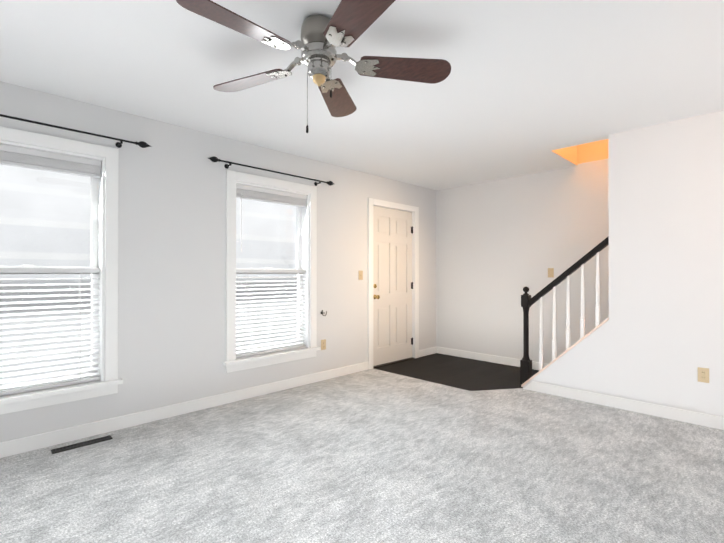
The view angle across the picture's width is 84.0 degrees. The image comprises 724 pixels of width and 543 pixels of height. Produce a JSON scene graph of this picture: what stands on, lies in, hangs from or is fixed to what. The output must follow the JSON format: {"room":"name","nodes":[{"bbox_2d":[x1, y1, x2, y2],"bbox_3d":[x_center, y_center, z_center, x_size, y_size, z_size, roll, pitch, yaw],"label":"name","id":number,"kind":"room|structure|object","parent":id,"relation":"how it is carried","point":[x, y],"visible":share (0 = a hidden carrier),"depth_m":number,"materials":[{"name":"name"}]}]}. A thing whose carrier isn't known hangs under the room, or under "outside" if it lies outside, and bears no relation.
{"room":"living room","nodes":[
{"label":"living room","id":0,"kind":"room"},
{"bbox_2d":[0,81,435,442],"bbox_3d":[-1.859,-0.142,3.268,8.210,2.720,0.200,0,0,-45],"label":"wall","id":1,"kind":"structure","parent":0,"point":[172,265],"depth_m":3.48,"materials":[{"name":"white paint"}]},
{"bbox_2d":[0,126,122,414],"bbox_3d":[-2.307,-0.007,2.781,1.100,1.875,0.260,0,0,-45],"label":"window","id":2,"kind":"structure","parent":1,"relation":"in","point":[104,223],"depth_m":3.03,"materials":[{"name":"white wood"}]},
{"bbox_2d":[0,144,100,394],"bbox_3d":[-2.289,-0.014,2.763,0.836,1.651,0.070,0,0,-45],"label":"window blinds","id":3,"kind":"object","parent":2,"relation":"attached to","point":[16,156],"visible":0.88,"depth_m":2.83,"materials":[{"name":"white plastic"}]},
{"bbox_2d":[0,114,151,147],"bbox_3d":[-2.231,-0.992,2.691,1.509,0.068,0.101,0,0,-45],"label":"curtain rod","id":4,"kind":"object","parent":1,"relation":"attached to","point":[142,144],"visible":1,"depth_m":2.90,"materials":[{"name":"black metal"}]},
{"bbox_2d":[0,362,367,457],"bbox_3d":[-2.302,1.165,2.669,6.745,0.100,0.018,0,0,-45],"label":"baseboard","id":5,"kind":"structure","parent":1,"relation":"attached to","point":[31,443],"depth_m":3.28,"materials":[{"name":"white wood"}]},
{"bbox_2d":[208,156,333,185],"bbox_3d":[-0.850,-0.985,4.061,1.469,0.068,0.101,0,0,-45],"label":"curtain rod","id":6,"kind":"object","parent":1,"relation":"attached to","point":[226,166],"visible":1,"depth_m":3.90,"materials":[{"name":"black metal"}]},
{"bbox_2d":[223,170,320,372],"bbox_3d":[-0.936,0.000,4.140,1.100,1.875,0.260,0,0,-45],"label":"window","id":7,"kind":"structure","parent":1,"relation":"in","point":[232,363],"depth_m":4.15,"materials":[{"name":"white wood"}]},
{"bbox_2d":[236,184,306,357],"bbox_3d":[-0.919,-0.007,4.122,0.836,1.651,0.070,0,0,-45],"label":"window blinds","id":8,"kind":"object","parent":7,"relation":"attached to","point":[266,195],"visible":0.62,"depth_m":4.09,"materials":[{"name":"white plastic"}]},
{"bbox_2d":[321,339,325,349],"bbox_3d":[-0.433,0.824,4.531,0.070,0.114,0.008,0,0,-45],"label":"electrical outlet plate","id":9,"kind":"object","parent":1,"relation":"attached to","point":[323,344],"visible":1,"depth_m":4.53,"materials":[{"name":"beige plastic"}]},
{"bbox_2d":[359,271,362,279],"bbox_3d":[-0.013,0.046,4.948,0.070,0.114,0.014,0,0,-45],"label":"light switch","id":10,"kind":"object","parent":1,"relation":"attached to","point":[360,275],"visible":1,"depth_m":4.94,"materials":[{"name":"beige plastic"}]},
{"bbox_2d":[373,206,412,365],"bbox_3d":[0.429,0.186,5.413,0.851,2.056,0.114,0,0,-45],"label":"entry door","id":11,"kind":"structure","parent":1,"relation":"in","point":[392,284],"depth_m":5.42,"materials":[{"name":"white paint"}]},
{"bbox_2d":[368,198,418,369],"bbox_3d":[0.372,0.155,5.465,1.025,2.154,0.220,0,0,-45],"label":"door frame","id":12,"kind":"structure","parent":1,"relation":"attached to","point":[372,202],"depth_m":5.51,"materials":[{"name":"white painted wood"}]},
{"bbox_2d":[419,347,435,356],"bbox_3d":[0.954,1.180,5.899,0.460,0.100,0.018,0,0,-45],"label":"baseboard","id":13,"kind":"structure","parent":1,"relation":"attached to","point":[424,352],"depth_m":5.90,"materials":[{"name":"white wood"}]},
{"bbox_2d":[0,369,723,542],"bbox_3d":[0.106,1.235,0.527,7.450,0.060,6.850,0,0,-45],"label":"floor carpet","id":14,"kind":"object","parent":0,"point":[372,456],"visible":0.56,"depth_m":2.40,"materials":[{"name":"grey carpet"}]},
{"bbox_2d":[51,435,112,453],"bbox_3d":[-1.962,1.213,2.825,0.350,0.006,0.075,0,0,-45],"label":"air vent register","id":15,"kind":"object","parent":14,"relation":"on","point":[78,445],"visible":1,"depth_m":2.81,"materials":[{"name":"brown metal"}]},
{"bbox_2d":[0,0,723,189],"bbox_3d":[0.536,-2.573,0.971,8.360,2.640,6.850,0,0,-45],"label":"ceiling","id":16,"kind":"structure","parent":0,"point":[525,87],"depth_m":2.54,"materials":[{"name":"white paint"}]},
{"bbox_2d":[176,0,450,132],"bbox_3d":[-0.255,-0.976,1.980,1.268,0.545,1.322,0,0,-45],"label":"ceiling fan","id":17,"kind":"object","parent":16,"relation":"hanging from","point":[349,23],"visible":1,"depth_m":1.97,"materials":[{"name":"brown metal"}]},
{"bbox_2d":[374,353,538,390],"bbox_3d":[2.953,1.251,3.352,1.550,0.055,6.850,0,0,-45],"label":"floor","id":18,"kind":"structure","parent":0,"point":[468,374],"depth_m":4.95,"materials":[{"name":"black tile"}]},
{"bbox_2d":[436,139,608,363],"bbox_3d":[3.450,-1.279,3.856,0.150,5.000,6.850,0,0,-45],"label":"wall","id":19,"kind":"structure","parent":0,"point":[501,244],"depth_m":5.18,"materials":[{"name":"white paint"}]},
{"bbox_2d":[436,346,547,369],"bbox_3d":[1.811,1.178,5.381,0.014,0.100,1.960,0,0,-45],"label":"baseboard","id":20,"kind":"structure","parent":19,"relation":"attached to","point":[441,350],"depth_m":5.50,"materials":[{"name":"white wood"}]},
{"bbox_2d":[548,268,553,276],"bbox_3d":[2.297,0.016,4.897,0.014,0.114,0.070,0,0,-45],"label":"light switch","id":21,"kind":"object","parent":19,"relation":"attached to","point":[550,272],"visible":1,"depth_m":4.89,"materials":[{"name":"beige plastic"}]},
{"bbox_2d":[552,145,576,164],"bbox_3d":[2.332,-2.510,4.222,0.930,2.536,0.665,0,0,-45],"label":"wall","id":22,"kind":"structure","parent":0,"point":[569,154],"depth_m":4.50,"materials":[{"name":"orange paint"}]},
{"bbox_2d":[523,110,723,416],"bbox_3d":[3.404,-1.285,2.561,0.120,5.000,4.775,0,0,-45],"label":"wall","id":23,"kind":"structure","parent":0,"point":[666,250],"depth_m":3.36,"materials":[{"name":"white paint"}]},
{"bbox_2d":[521,317,608,386],"bbox_3d":[1.997,0.812,3.970,0.144,0.794,0.802,0,0,-45],"label":"trim","id":24,"kind":"structure","parent":23,"relation":"on","point":[568,349],"depth_m":3.89,"materials":[{"name":"beige wood"}]},
{"bbox_2d":[520,236,608,387],"bbox_3d":[1.988,0.447,3.980,0.090,1.550,0.825,0,0,-45],"label":"stair rail","id":25,"kind":"object","parent":24,"relation":"on","point":[527,301],"visible":0.92,"depth_m":4.02,"materials":[{"name":"black wood"}]},
{"bbox_2d":[524,381,723,429],"bbox_3d":[3.352,1.164,2.504,0.018,0.100,4.743,0,0,-45],"label":"baseboard","id":26,"kind":"structure","parent":23,"relation":"attached to","point":[708,420],"depth_m":3.50,"materials":[{"name":"white wood"}]},
{"bbox_2d":[698,367,708,382],"bbox_3d":[2.695,0.818,3.175,0.008,0.114,0.070,0,0,-45],"label":"electrical outlet plate","id":27,"kind":"object","parent":23,"relation":"attached to","point":[703,374],"visible":1,"depth_m":3.17,"materials":[{"name":"beige plastic"}]},
{"label":"outside","id":28,"kind":"structure","parent":0,"visible":0},
{"bbox_2d":[0,164,296,379],"bbox_3d":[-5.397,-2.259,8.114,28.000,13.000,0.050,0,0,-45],"label":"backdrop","id":29,"kind":"structure","parent":28,"point":[289,256],"depth_m":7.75,"materials":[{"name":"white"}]}
]}

